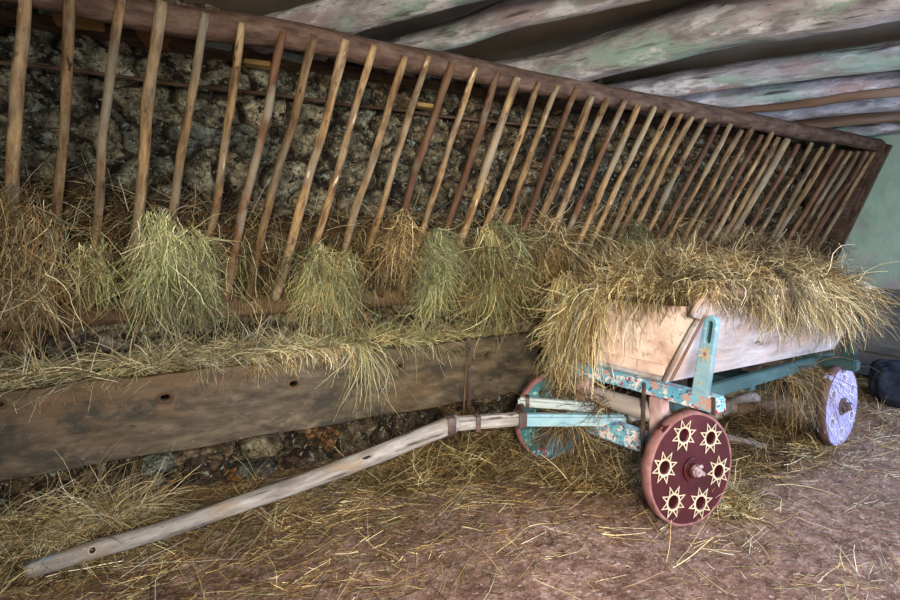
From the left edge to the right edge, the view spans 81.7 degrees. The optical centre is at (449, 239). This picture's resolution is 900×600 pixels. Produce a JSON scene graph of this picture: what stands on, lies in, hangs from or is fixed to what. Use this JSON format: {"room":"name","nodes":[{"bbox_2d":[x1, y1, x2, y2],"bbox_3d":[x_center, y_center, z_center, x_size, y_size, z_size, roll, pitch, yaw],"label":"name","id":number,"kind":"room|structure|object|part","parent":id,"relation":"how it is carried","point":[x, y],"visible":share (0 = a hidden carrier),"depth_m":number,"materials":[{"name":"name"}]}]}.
{"room":"farm building","nodes":[
{"label":"farm building","id":0,"kind":"room"},
{"bbox_2d":[0,0,807,404],"bbox_3d":[0.471,-0.025,4.563,9.450,3.050,0.156,0,0,-28],"label":"wall","id":1,"kind":"structure","parent":0,"point":[41,114],"depth_m":3.78,"materials":[{"name":"stone"}]},
{"bbox_2d":[0,9,16,27],"bbox_3d":[-2.429,-1.251,2.862,0.127,0.064,0.283,0,0,-27],"label":"wall plate","id":2,"kind":"object","parent":1,"relation":"on","point":[7,17],"depth_m":2.89,"materials":[{"name":"brown wood"}]},
{"bbox_2d":[31,13,61,34],"bbox_3d":[-2.289,-1.250,2.932,0.157,0.064,0.297,0,0,-27],"label":"wall plate","id":3,"kind":"object","parent":1,"relation":"on","point":[46,23],"depth_m":2.97,"materials":[{"name":"brown wood"}]},
{"bbox_2d":[75,25,110,41],"bbox_3d":[-2.086,-1.248,3.041,0.198,0.064,0.290,0,0,-27],"label":"wall plate","id":4,"kind":"object","parent":1,"relation":"on","point":[104,36],"depth_m":3.10,"materials":[{"name":"brown wood"}]},
{"bbox_2d":[120,28,148,48],"bbox_3d":[-1.911,-1.247,3.139,0.147,0.064,0.301,0,0,-27],"label":"wall plate","id":5,"kind":"object","parent":1,"relation":"on","point":[128,36],"depth_m":3.18,"materials":[{"name":"brown wood"}]},
{"bbox_2d":[134,0,169,50],"bbox_3d":[-1.793,-1.300,3.136,0.174,0.189,0.508,0,0,-22],"label":"beam","id":6,"kind":"structure","parent":5,"relation":"on","point":[144,36],"depth_m":3.15,"materials":[{"name":"brown wood"}]},
{"bbox_2d":[162,36,195,55],"bbox_3d":[-1.693,-1.245,3.246,0.184,0.064,0.304,0,0,-27],"label":"wall plate","id":7,"kind":"object","parent":1,"relation":"on","point":[177,44],"depth_m":3.29,"materials":[{"name":"brown wood"}]},
{"bbox_2d":[203,46,234,61],"bbox_3d":[-1.486,-1.244,3.354,0.180,0.064,0.302,0,0,-27],"label":"wall plate","id":8,"kind":"object","parent":1,"relation":"on","point":[213,53],"depth_m":3.42,"materials":[{"name":"brown wood"}]},
{"bbox_2d":[205,41,232,51],"bbox_3d":[-1.516,-1.248,3.341,0.211,0.039,0.148,0,0,-27],"label":"wood block","id":9,"kind":"object","parent":8,"relation":"on","point":[221,46],"visible":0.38,"depth_m":3.32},
{"bbox_2d":[243,58,270,69],"bbox_3d":[-1.272,-1.162,3.442,0.166,0.042,0.100,0,0,-13],"label":"stub","id":10,"kind":"object","parent":1,"relation":"attached to","point":[252,63],"visible":0.98,"depth_m":3.41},
{"bbox_2d":[242,48,272,62],"bbox_3d":[-1.274,-1.242,3.434,0.191,0.064,0.247,0,0,-27],"label":"wall plate","id":11,"kind":"object","parent":1,"relation":"on","point":[247,53],"depth_m":3.48,"materials":[{"name":"brown wood"}]},
{"bbox_2d":[0,297,547,373],"bbox_3d":[0.493,0.620,4.467,9.400,0.360,0.200,0,0,-27],"label":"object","id":12,"kind":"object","parent":1,"relation":"attached to","point":[113,335],"depth_m":3.42,"materials":[{"name":"plant"}]},
{"bbox_2d":[0,144,856,361],"bbox_3d":[0.632,0.073,4.439,9.424,1.442,1.079,0,0,-28],"label":"hay","id":13,"kind":"object","parent":12,"relation":"on","point":[117,209],"visible":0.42,"depth_m":3.38},
{"bbox_2d":[279,59,301,71],"bbox_3d":[-1.107,-1.241,3.613,0.157,0.064,0.210,0,0,-27],"label":"wall plate","id":14,"kind":"object","parent":1,"relation":"on","point":[286,65],"depth_m":3.64,"materials":[{"name":"brown wood"}]},
{"bbox_2d":[281,51,303,63],"bbox_3d":[-1.090,-1.245,3.556,0.182,0.046,0.135,0,0,-28],"label":"stone slab","id":15,"kind":"object","parent":14,"relation":"on","point":[292,57],"visible":0.68,"depth_m":3.52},
{"bbox_2d":[0,60,599,133],"bbox_3d":[-0.731,-0.991,3.790,4.842,0.045,0.050,-1,0,-27],"label":"rod","id":16,"kind":"object","parent":1,"relation":"attached to","point":[7,63],"visible":0.66,"depth_m":3.46,"materials":[{"name":"brown wood"}]},
{"bbox_2d":[415,102,433,109],"bbox_3d":[-0.183,-1.030,4.008,0.166,0.041,0.100,0,0,-14],"label":"stub","id":17,"kind":"object","parent":16,"relation":"on","point":[426,106],"visible":0.7,"depth_m":3.97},
{"bbox_2d":[310,60,334,74],"bbox_3d":[-0.898,-1.239,3.652,0.190,0.064,0.276,0,0,-27],"label":"wall plate","id":18,"kind":"object","parent":1,"relation":"on","point":[319,67],"depth_m":3.70,"materials":[{"name":"brown wood"}]},
{"bbox_2d":[312,55,327,61],"bbox_3d":[-0.935,-1.288,3.639,0.152,0.047,0.130,0,0,-27],"label":"stone slab","id":19,"kind":"object","parent":18,"relation":"on","point":[315,57],"visible":0.34,"depth_m":3.64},
{"bbox_2d":[0,382,651,516],"bbox_3d":[-0.744,1.358,3.594,6.400,0.356,0.229,0,0,-28],"label":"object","id":20,"kind":"structure","parent":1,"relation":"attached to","point":[294,449],"depth_m":3.27,"materials":[{"name":"stone"}]},
{"bbox_2d":[0,329,539,480],"bbox_3d":[-1.264,0.985,3.405,4.315,0.510,0.457,0,0,-28],"label":"trough","id":21,"kind":"object","parent":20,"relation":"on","point":[146,421],"visible":0.89,"depth_m":3.13,"materials":[{"name":"brown wood"}]},
{"bbox_2d":[191,348,275,393],"bbox_3d":[-1.313,0.785,3.122,0.499,0.279,0.308,0,0,5],"label":"hay wisp","id":22,"kind":"object","parent":21,"relation":"hanging from","point":[249,353],"visible":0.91,"depth_m":3.13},
{"bbox_2d":[0,308,535,418],"bbox_3d":[-1.326,0.726,3.368,4.465,0.619,0.845,0,0,-28],"label":"hay","id":23,"kind":"object","parent":21,"relation":"in","point":[41,374],"visible":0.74,"depth_m":3.15},
{"bbox_2d":[249,346,295,386],"bbox_3d":[-1.095,0.770,3.212,0.278,0.254,0.208,0,0,-28],"label":"hay wisp","id":24,"kind":"object","parent":21,"relation":"hanging from","point":[271,357],"visible":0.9,"depth_m":3.21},
{"bbox_2d":[268,341,385,380],"bbox_3d":[-0.806,0.787,3.418,0.762,0.276,0.298,0,0,-26],"label":"hay wisp","id":25,"kind":"object","parent":21,"relation":"hanging from","point":[323,352],"visible":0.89,"depth_m":3.36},
{"bbox_2d":[315,323,418,427],"bbox_3d":[-0.620,0.911,3.478,0.804,0.703,0.495,0,0,11],"label":"hay wisp","id":26,"kind":"object","parent":21,"relation":"hanging from","point":[364,349],"visible":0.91,"depth_m":3.47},
{"bbox_2d":[390,312,453,382],"bbox_3d":[-0.201,0.769,3.786,0.447,0.541,0.440,0,0,-4],"label":"hay wisp","id":27,"kind":"object","parent":21,"relation":"hanging from","point":[422,334],"visible":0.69,"depth_m":3.71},
{"bbox_2d":[342,65,362,79],"bbox_3d":[-0.705,-1.238,3.758,0.181,0.064,0.299,0,0,-27],"label":"wall plate","id":28,"kind":"object","parent":1,"relation":"on","point":[350,72],"depth_m":3.80,"materials":[{"name":"brown wood"}]},
{"bbox_2d":[243,0,483,53],"bbox_3d":[0.160,-1.354,2.633,3.615,0.357,0.352,0,0,30],"label":"log","id":29,"kind":"object","parent":28,"relation":"on","point":[347,16],"visible":0.52,"depth_m":2.96,"materials":[{"name":"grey wood"}]},
{"bbox_2d":[367,69,394,85],"bbox_3d":[-0.506,-1.236,3.865,0.261,0.064,0.295,0,0,-27],"label":"wall plate","id":30,"kind":"object","parent":1,"relation":"on","point":[376,76],"depth_m":3.91,"materials":[{"name":"brown wood"}]},
{"bbox_2d":[400,75,417,89],"bbox_3d":[-0.314,-1.235,3.977,0.204,0.064,0.294,0,0,-27],"label":"wall plate","id":31,"kind":"object","parent":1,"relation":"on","point":[407,82],"depth_m":4.02,"materials":[{"name":"brown wood"}]},
{"bbox_2d":[382,69,415,76],"bbox_3d":[-0.377,-1.272,3.929,0.244,0.041,0.149,0,0,-26],"label":"stone slab","id":32,"kind":"object","parent":31,"relation":"on","point":[388,71],"visible":0.24,"depth_m":3.91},
{"bbox_2d":[421,79,440,90],"bbox_3d":[-0.152,-1.234,4.057,0.204,0.064,0.291,0,0,-27],"label":"wall plate","id":33,"kind":"object","parent":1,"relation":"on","point":[428,84],"depth_m":4.10,"materials":[{"name":"brown wood"}]},
{"bbox_2d":[0,0,892,331],"bbox_3d":[0.763,-0.369,4.197,9.235,1.766,0.916,0,0,-28],"label":"rack","id":34,"kind":"object","parent":1,"relation":"attached to","point":[839,182],"visible":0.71,"depth_m":3.43,"materials":[{"name":"brown wood"}]},
{"bbox_2d":[0,177,121,387],"bbox_3d":[-2.102,0.213,2.468,0.874,1.040,0.960,0,0,-8],"label":"tuft","id":35,"kind":"object","parent":34,"relation":"hanging from","point":[15,281],"visible":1,"depth_m":2.55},
{"bbox_2d":[52,12,104,31],"bbox_3d":[-2.063,-1.210,2.895,0.229,0.036,0.120,-1,1,-27],"label":"board offcut","id":36,"kind":"object","parent":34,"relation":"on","point":[80,23],"visible":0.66,"depth_m":2.88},
{"bbox_2d":[39,223,142,329],"bbox_3d":[-1.903,0.189,2.801,0.502,0.603,0.391,0,0,-28],"label":"tuft","id":37,"kind":"object","parent":34,"relation":"hanging from","point":[97,279],"visible":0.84,"depth_m":2.77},
{"bbox_2d":[86,205,224,355],"bbox_3d":[-1.602,0.243,2.863,0.665,0.883,0.694,0,0,-18],"label":"tuft","id":38,"kind":"object","parent":34,"relation":"hanging from","point":[162,233],"visible":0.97,"depth_m":2.84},
{"bbox_2d":[120,211,256,367],"bbox_3d":[-1.504,0.294,2.968,0.632,0.913,0.737,0,0,10],"label":"tuft","id":39,"kind":"object","parent":34,"relation":"hanging from","point":[202,289],"visible":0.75,"depth_m":2.99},
{"bbox_3d":[0.600,0.440,4.478,9.200,0.147,0.143,0,0,-27],"label":"rail","id":40,"kind":"part","parent":34,"relation":"part of","materials":[{"name":"brown wood"}]},
{"bbox_2d":[269,237,356,348],"bbox_3d":[-0.883,0.358,3.377,0.585,0.775,0.541,0,0,-21],"label":"tuft","id":41,"kind":"object","parent":34,"relation":"hanging from","point":[309,295],"visible":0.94,"depth_m":3.33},
{"bbox_2d":[297,247,388,351],"bbox_3d":[-0.728,0.451,3.461,0.537,0.817,0.632,0,0,-30],"label":"tuft","id":42,"kind":"object","parent":34,"relation":"hanging from","point":[340,304],"visible":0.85,"depth_m":3.43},
{"bbox_2d":[354,200,439,298],"bbox_3d":[-0.381,0.079,3.491,0.567,0.687,0.618,0,0,34],"label":"tuft","id":43,"kind":"object","parent":34,"relation":"hanging from","point":[400,245],"visible":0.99,"depth_m":3.49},
{"bbox_2d":[376,221,483,343],"bbox_3d":[-0.143,0.296,3.676,0.785,0.873,0.714,0,0,3],"label":"tuft","id":44,"kind":"object","parent":34,"relation":"hanging from","point":[435,273],"visible":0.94,"depth_m":3.66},
{"bbox_3d":[0.911,-1.135,3.913,9.230,0.187,0.186,0,0,-27],"label":"rail","id":45,"kind":"part","parent":34,"relation":"part of","materials":[{"name":"brown wood"}]},
{"bbox_2d":[447,190,572,354],"bbox_3d":[0.358,0.263,3.953,0.982,1.311,0.868,0,0,-11],"label":"tuft","id":46,"kind":"object","parent":34,"relation":"hanging from","point":[496,288],"visible":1,"depth_m":3.89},
{"bbox_2d":[511,202,595,329],"bbox_3d":[0.788,0.194,4.120,0.856,1.109,0.732,0,0,1],"label":"tuft","id":47,"kind":"object","parent":34,"relation":"hanging from","point":[552,250],"visible":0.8,"depth_m":4.08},
{"bbox_2d":[604,216,658,254],"bbox_3d":[1.572,0.083,4.508,0.471,0.638,0.772,0,0,44],"label":"tuft","id":48,"kind":"object","parent":34,"relation":"hanging from","point":[639,238],"visible":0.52,"depth_m":4.55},
{"bbox_3d":[4.733,-0.370,6.285,0.025,1.506,0.828,0,0,-27],"label":"panel","id":49,"kind":"part","parent":34,"relation":"part of","materials":[{"name":"brown wood"}]},
{"bbox_2d":[446,83,465,96],"bbox_3d":[0.057,-1.232,4.165,0.253,0.064,0.295,0,0,-27],"label":"wall plate","id":50,"kind":"object","parent":1,"relation":"on","point":[457,89],"depth_m":4.20,"materials":[{"name":"brown wood"}]},
{"bbox_2d":[469,86,487,99],"bbox_3d":[0.234,-1.231,4.252,0.276,0.064,0.285,0,0,-27],"label":"wall plate","id":51,"kind":"object","parent":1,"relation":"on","point":[476,92],"depth_m":4.31,"materials":[{"name":"brown wood"}]},
{"bbox_2d":[493,94,506,101],"bbox_3d":[0.418,-1.230,4.390,0.191,0.064,0.187,0,0,-27],"label":"wall plate","id":52,"kind":"object","parent":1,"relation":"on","point":[498,98],"depth_m":4.44,"materials":[{"name":"brown wood"}]},
{"bbox_2d":[356,0,650,67],"bbox_3d":[0.902,-1.361,2.846,3.848,0.277,0.266,0,0,35],"label":"log","id":53,"kind":"object","parent":52,"relation":"on","point":[501,16],"visible":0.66,"depth_m":3.14,"materials":[{"name":"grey wood"}]},
{"bbox_2d":[513,94,529,105],"bbox_3d":[0.620,-1.228,4.439,0.276,0.064,0.281,0,0,-27],"label":"wall plate","id":54,"kind":"object","parent":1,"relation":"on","point":[520,99],"depth_m":4.50,"materials":[{"name":"brown wood"}]},
{"bbox_2d":[533,97,547,108],"bbox_3d":[0.793,-1.227,4.541,0.282,0.064,0.292,0,0,-27],"label":"wall plate","id":55,"kind":"object","parent":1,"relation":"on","point":[540,102],"depth_m":4.59,"materials":[{"name":"brown wood"}]},
{"bbox_2d":[550,100,567,111],"bbox_3d":[0.971,-1.226,4.638,0.305,0.064,0.315,0,0,-27],"label":"wall plate","id":56,"kind":"object","parent":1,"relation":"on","point":[558,105],"depth_m":4.69,"materials":[{"name":"brown wood"}]},
{"bbox_2d":[570,103,583,113],"bbox_3d":[1.158,-1.224,4.725,0.287,0.064,0.295,0,0,-27],"label":"wall plate","id":57,"kind":"object","parent":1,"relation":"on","point":[577,108],"depth_m":4.78,"materials":[{"name":"brown wood"}]},
{"bbox_2d":[589,106,599,116],"bbox_3d":[1.335,-1.223,4.831,0.285,0.064,0.285,0,0,-27],"label":"wall plate","id":58,"kind":"object","parent":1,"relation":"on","point":[594,110],"depth_m":4.87,"materials":[{"name":"brown wood"}]},
{"bbox_2d":[602,109,616,119],"bbox_3d":[1.515,-1.222,4.939,0.333,0.064,0.290,0,0,-27],"label":"wall plate","id":59,"kind":"object","parent":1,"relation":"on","point":[609,114],"depth_m":4.97,"materials":[{"name":"brown wood"}]},
{"bbox_2d":[619,112,630,121],"bbox_3d":[1.701,-1.220,5.027,0.308,0.064,0.273,0,0,-27],"label":"wall plate","id":60,"kind":"object","parent":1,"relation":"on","point":[625,116],"depth_m":5.06,"materials":[{"name":"brown wood"}]},
{"bbox_2d":[635,114,646,123],"bbox_3d":[1.873,-1.219,5.117,0.335,0.064,0.272,0,0,-27],"label":"wall plate","id":61,"kind":"object","parent":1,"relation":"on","point":[640,119],"depth_m":5.16,"materials":[{"name":"brown wood"}]},
{"bbox_2d":[650,117,661,125],"bbox_3d":[2.066,-1.218,5.206,0.323,0.064,0.285,0,0,-27],"label":"wall plate","id":62,"kind":"object","parent":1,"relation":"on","point":[655,121],"depth_m":5.26,"materials":[{"name":"brown wood"}]},
{"bbox_2d":[665,119,674,128],"bbox_3d":[2.255,-1.216,5.306,0.346,0.064,0.297,0,0,-27],"label":"wall plate","id":63,"kind":"object","parent":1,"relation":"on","point":[670,122],"depth_m":5.34,"materials":[{"name":"brown wood"}]},
{"bbox_2d":[676,120,685,129],"bbox_3d":[2.376,-1.215,5.368,0.341,0.064,0.304,0,0,-27],"label":"wall plate","id":64,"kind":"object","parent":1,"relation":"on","point":[681,124],"depth_m":5.41,"materials":[{"name":"brown wood"}]},
{"bbox_2d":[688,122,698,130],"bbox_3d":[2.534,-1.214,5.435,0.345,0.064,0.276,0,0,-27],"label":"wall plate","id":65,"kind":"object","parent":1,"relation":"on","point":[693,126],"depth_m":5.51,"materials":[{"name":"brown wood"}]},
{"bbox_2d":[480,0,899,95],"bbox_3d":[1.823,-1.325,3.148,3.972,0.406,0.406,0,0,41],"label":"ceiling beam","id":66,"kind":"structure","parent":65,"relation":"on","point":[703,26],"depth_m":3.21,"materials":[{"name":"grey wood"}]},
{"bbox_2d":[701,126,712,133],"bbox_3d":[2.770,-1.212,5.571,0.358,0.064,0.247,0,0,-27],"label":"wall plate","id":67,"kind":"object","parent":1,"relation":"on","point":[707,129],"depth_m":5.62,"materials":[{"name":"brown wood"}]},
{"bbox_2d":[716,127,724,135],"bbox_3d":[2.946,-1.211,5.657,0.393,0.064,0.267,0,0,-27],"label":"wall plate","id":68,"kind":"object","parent":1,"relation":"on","point":[720,130],"depth_m":5.71,"materials":[{"name":"brown wood"}]},
{"bbox_2d":[727,129,738,136],"bbox_3d":[3.114,-1.210,5.741,0.372,0.064,0.269,0,0,-27],"label":"wall plate","id":69,"kind":"object","parent":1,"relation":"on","point":[733,132],"depth_m":5.81,"materials":[{"name":"brown wood"}]},
{"bbox_2d":[575,39,899,106],"bbox_3d":[2.910,-1.346,3.926,3.950,0.236,0.239,0,0,30],"label":"ceiling beam","id":70,"kind":"structure","parent":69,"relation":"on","point":[884,56],"depth_m":4.05,"materials":[{"name":"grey wood"}]},
{"bbox_2d":[750,133,767,141],"bbox_3d":[3.548,-1.207,5.961,0.544,0.064,0.268,0,0,-27],"label":"wall plate","id":71,"kind":"object","parent":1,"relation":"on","point":[755,135],"depth_m":6.06,"materials":[{"name":"brown wood"}]},
{"bbox_2d":[639,71,899,116],"bbox_3d":[3.601,-1.326,4.386,3.906,0.224,0.238,0,0,26],"label":"log","id":72,"kind":"object","parent":71,"relation":"on","point":[813,88],"visible":0.5,"depth_m":4.58,"materials":[{"name":"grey wood"}]},
{"bbox_2d":[729,87,899,112],"bbox_3d":[3.570,-1.205,4.337,2.691,0.104,0.101,0,0,28],"label":"pole","id":73,"kind":"object","parent":72,"relation":"attached to","point":[894,91],"visible":0.8,"depth_m":4.48,"materials":[{"name":"brown wood"}]},
{"bbox_2d":[770,136,783,144],"bbox_3d":[3.855,-1.204,6.138,0.547,0.064,0.262,0,0,-27],"label":"wall plate","id":74,"kind":"object","parent":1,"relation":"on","point":[773,137],"depth_m":6.21,"materials":[{"name":"brown wood"}]},
{"bbox_2d":[788,141,805,146],"bbox_3d":[4.228,-1.202,6.343,0.337,0.064,0.278,0,0,-27],"label":"wall plate","id":75,"kind":"object","parent":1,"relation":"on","point":[802,143],"depth_m":6.41,"materials":[{"name":"brown wood"}]},
{"bbox_2d":[693,97,899,126],"bbox_3d":[4.255,-1.302,4.893,3.567,0.211,0.208,0,0,23],"label":"log","id":76,"kind":"object","parent":75,"relation":"on","point":[891,104],"visible":0.38,"depth_m":5.02,"materials":[{"name":"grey wood"}]},
{"bbox_2d":[0,366,899,599],"bbox_3d":[1.484,1.506,1.860,10.350,0.028,5.930,0,0,-28],"label":"floor","id":77,"kind":"structure","parent":0,"point":[576,562],"depth_m":2.52,"materials":[{"name":"soil"}]},
{"bbox_2d":[0,437,224,599],"bbox_3d":[-1.917,1.270,2.534,1.611,0.468,1.065,0,0,-16],"label":"heap","id":78,"kind":"object","parent":77,"relation":"on","point":[87,522],"visible":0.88,"depth_m":2.54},
{"bbox_2d":[23,275,870,578],"bbox_3d":[0.698,0.866,3.005,5.185,1.274,1.360,0,0,-29],"label":"cart","id":79,"kind":"object","parent":77,"relation":"on","point":[686,455],"visible":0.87,"depth_m":2.90,"materials":[{"name":"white wood"}]},
{"bbox_3d":[0.702,1.042,3.296,0.536,0.059,0.060,2,0,9],"label":"fork arm","id":80,"kind":"part","parent":79,"relation":"part of","materials":[{"name":"white paint"}]},
{"bbox_2d":[509,368,628,486],"bbox_3d":[0.784,1.142,3.305,0.687,0.702,0.948,0,0,-16],"label":"hay","id":81,"kind":"object","parent":79,"relation":"hanging from","point":[578,429],"visible":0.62,"depth_m":3.23},
{"bbox_3d":[0.739,1.087,3.151,0.667,0.072,0.068,2,0,-6],"label":"fork arm","id":82,"kind":"part","parent":79,"relation":"part of","materials":[{"name":"blue paint"}]},
{"bbox_3d":[0.862,0.990,3.357,0.073,0.240,0.088,0,0,-32],"label":"spacer post","id":83,"kind":"part","parent":79,"relation":"part of","materials":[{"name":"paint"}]},
{"bbox_3d":[1.085,0.500,3.140,0.030,0.541,1.049,2,-1,-34],"label":"panel","id":84,"kind":"part","parent":79,"relation":"part of","materials":[{"name":"brown wood"}]},
{"bbox_3d":[1.160,0.990,2.882,0.074,0.240,0.087,0,0,-32],"label":"spacer post","id":85,"kind":"part","parent":79,"relation":"part of","materials":[{"name":"paint"}]},
{"bbox_2d":[652,451,676,483],"bbox_3d":[1.095,1.161,2.652,0.174,0.174,0.002,0,0,-23],"label":"painting","id":86,"kind":"object","parent":79,"relation":"attached to","point":[665,459],"depth_m":2.65},
{"bbox_2d":[661,486,685,518],"bbox_3d":[1.149,1.349,2.675,0.169,0.169,0.002,0,0,-23],"label":"painting","id":87,"kind":"object","parent":79,"relation":"attached to","point":[673,493],"depth_m":2.67},
{"bbox_2d":[672,420,695,450],"bbox_3d":[1.218,1.016,2.704,0.173,0.173,0.002,0,0,-23],"label":"painting","id":88,"kind":"object","parent":79,"relation":"attached to","point":[685,427],"depth_m":2.70},
{"bbox_3d":[1.272,0.579,2.813,0.043,0.445,0.037,2,25,-34],"label":"corner post","id":89,"kind":"part","parent":79,"relation":"part of","materials":[{"name":"brown wood"}]},
{"bbox_2d":[688,488,711,518],"bbox_3d":[1.326,1.392,2.751,0.174,0.174,0.002,0,0,-23],"label":"painting","id":90,"kind":"object","parent":79,"relation":"attached to","point":[698,511],"depth_m":2.75},
{"bbox_2d":[698,346,711,361],"bbox_3d":[1.291,0.578,2.631,0.003,0.083,0.071,0,9,-34],"label":"flower painting","id":91,"kind":"object","parent":79,"relation":"attached to","point":[705,351],"depth_m":2.63},
{"bbox_2d":[519,214,899,412],"bbox_3d":[1.891,0.512,3.588,2.734,1.401,1.742,0,0,-34],"label":"hay","id":92,"kind":"object","parent":79,"relation":"on","point":[760,265],"visible":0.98,"depth_m":3.20},
{"bbox_2d":[700,423,721,453],"bbox_3d":[1.394,1.059,2.780,0.169,0.169,0.002,0,0,-23],"label":"painting","id":93,"kind":"object","parent":79,"relation":"attached to","point":[710,430],"depth_m":2.78},
{"bbox_2d":[707,455,729,486],"bbox_3d":[1.448,1.247,2.803,0.176,0.176,0.002,0,0,-23],"label":"painting","id":94,"kind":"object","parent":79,"relation":"attached to","point":[716,479],"depth_m":2.80},
{"bbox_2d":[706,392,760,419],"bbox_3d":[2.466,1.434,4.500,0.741,0.127,0.118,-1,1,-35],"label":"log","id":95,"kind":"object","parent":79,"relation":"attached to","point":[743,398],"visible":0.42,"depth_m":4.45,"materials":[{"name":"grey wood"}]},
{"bbox_3d":[2.091,0.907,3.464,2.130,0.079,0.055,0,0,-34],"label":"rail","id":96,"kind":"part","parent":79,"relation":"part of","materials":[{"name":"teal paint"}]},
{"bbox_3d":[2.161,0.558,3.380,2.314,0.583,0.026,2,25,-34],"label":"panel","id":97,"kind":"part","parent":79,"relation":"part of","materials":[{"name":"white paint"}]},
{"bbox_2d":[727,340,885,458],"bbox_3d":[2.446,0.988,3.744,1.165,1.017,0.932,0,0,-16],"label":"hay","id":98,"kind":"object","parent":79,"relation":"hanging from","point":[791,379],"visible":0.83,"depth_m":3.65},
{"bbox_3d":[2.726,1.020,3.942,0.070,0.180,0.089,0,0,-34],"label":"spacer post","id":99,"kind":"part","parent":79,"relation":"part of","materials":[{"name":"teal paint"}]},
{"bbox_2d":[828,412,836,434],"bbox_3d":[2.700,1.299,3.674,0.176,0.176,0.002,0,2,-34],"label":"painting","id":100,"kind":"object","parent":79,"relation":"attached to","point":[830,424],"depth_m":3.69,"materials":[{"name":"white paint"}]},
{"bbox_2d":[829,384,837,407],"bbox_3d":[2.708,1.103,3.671,0.175,0.175,0.002,0,2,-34],"label":"painting","id":101,"kind":"object","parent":79,"relation":"on","point":[831,394],"depth_m":3.68,"materials":[{"name":"white paint"}]},
{"bbox_2d":[836,422,845,443],"bbox_3d":[2.837,1.402,3.771,0.170,0.170,0.002,0,2,-34],"label":"painting","id":102,"kind":"object","parent":79,"relation":"attached to","point":[843,432],"depth_m":3.78,"materials":[{"name":"white paint"}]},
{"bbox_2d":[839,370,848,389],"bbox_3d":[2.853,1.008,3.765,0.176,0.176,0.002,0,2,-34],"label":"painting","id":103,"kind":"object","parent":79,"relation":"attached to","point":[843,373],"depth_m":3.78,"materials":[{"name":"white paint"}]},
{"bbox_2d":[847,405,855,425],"bbox_3d":[2.982,1.308,3.865,0.175,0.175,0.002,0,2,-34],"label":"painting","id":104,"kind":"object","parent":79,"relation":"attached to","point":[849,414],"depth_m":3.89,"materials":[{"name":"white paint"}]},
{"bbox_2d":[848,379,856,399],"bbox_3d":[2.990,1.111,3.862,0.173,0.173,0.002,0,2,-34],"label":"painting","id":105,"kind":"object","parent":79,"relation":"on","point":[853,382],"depth_m":3.87,"materials":[{"name":"white paint"}]},
{"bbox_2d":[0,366,899,599],"bbox_3d":[1.174,1.355,3.213,9.053,0.287,2.967,0,0,-28],"label":"straw","id":106,"kind":"object","parent":77,"relation":"on","point":[245,488],"visible":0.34,"depth_m":2.72,"materials":[{"name":"plant"}]},
{"bbox_2d":[334,428,581,508],"bbox_3d":[0.100,1.368,3.541,1.967,0.273,1.025,0,0,-25],"label":"heap","id":107,"kind":"object","parent":77,"relation":"on","point":[479,465],"visible":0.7,"depth_m":3.37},
{"bbox_2d":[461,358,467,444],"bbox_3d":[0.105,1.180,3.814,0.019,0.603,0.122,0,0,22],"label":"stick","id":108,"kind":"object","parent":77,"relation":"on","point":[466,362],"visible":0.81,"depth_m":3.81,"materials":[{"name":"brown wood"}]},
{"bbox_2d":[504,422,647,511],"bbox_3d":[1.032,1.364,3.515,1.490,0.280,1.119,0,0,-33],"label":"heap","id":109,"kind":"object","parent":77,"relation":"on","point":[557,472],"visible":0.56,"depth_m":3.29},
{"bbox_2d":[607,392,869,491],"bbox_3d":[2.063,1.352,3.849,2.118,0.304,1.697,0,0,1],"label":"heap","id":110,"kind":"object","parent":77,"relation":"on","point":[776,454],"visible":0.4,"depth_m":3.70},
{"bbox_2d":[728,435,766,449],"bbox_3d":[2.068,1.462,3.818,0.438,0.052,0.073,0,0,41],"label":"plank offcut","id":111,"kind":"object","parent":77,"relation":"on","point":[729,436],"visible":0.34,"depth_m":3.75,"materials":[{"name":"grey wood"}]},
{"bbox_2d":[702,459,796,535],"bbox_3d":[1.566,1.382,2.982,0.651,0.244,0.668,0,0,44],"label":"heap","id":112,"kind":"object","parent":77,"relation":"on","point":[735,499],"visible":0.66,"depth_m":2.88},
{"bbox_2d":[737,399,792,414],"bbox_3d":[2.719,1.447,4.505,0.559,0.107,0.110,1,0,-17],"label":"log","id":113,"kind":"object","parent":77,"relation":"on","point":[740,408],"visible":0.53,"depth_m":4.44,"materials":[{"name":"brown wood"}]},
{"bbox_2d":[816,288,899,375],"bbox_3d":[4.990,1.013,5.275,0.660,0.918,2.410,0,0,-28],"label":"wooden chest","id":114,"kind":"object","parent":77,"relation":"on","point":[888,348],"visible":0.14,"depth_m":5.48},
{"bbox_3d":[4.997,0.580,5.279,0.644,0.053,2.410,0,0,-27],"label":"lid","id":115,"kind":"part","parent":114,"relation":"part of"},
{"bbox_2d":[868,359,899,407],"bbox_3d":[4.127,1.298,4.682,0.428,0.405,0.594,0,0,-28],"label":"cloth sack","id":116,"kind":"object","parent":77,"relation":"on","point":[882,387],"visible":1,"depth_m":4.68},
{"bbox_2d":[183,0,899,82],"bbox_3d":[1.472,-1.561,1.882,10.350,0.057,5.980,0,0,-28],"label":"ceiling","id":117,"kind":"structure","parent":0,"point":[550,36],"depth_m":3.96,"materials":[{"name":"wood"}]},
{"bbox_2d":[806,133,899,288],"bbox_3d":[5.996,-0.050,4.181,0.077,3.100,5.880,0,0,-28],"label":"wall","id":118,"kind":"structure","parent":0,"point":[876,229],"depth_m":6.06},
{"bbox_2d":[766,112,899,133],"bbox_3d":[4.923,-1.281,5.227,2.978,0.203,0.193,0,0,28],"label":"log","id":119,"kind":"object","parent":118,"relation":"attached to","point":[875,117],"visible":0.52,"depth_m":5.50,"materials":[{"name":"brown wood"}]},
{"bbox_2d":[788,123,899,141],"bbox_3d":[5.363,-1.259,5.655,2.852,0.182,0.175,0,0,23],"label":"log","id":120,"kind":"object","parent":118,"relation":"attached to","point":[868,130],"visible":0.37,"depth_m":5.85,"materials":[{"name":"grey wood"}]}
]}

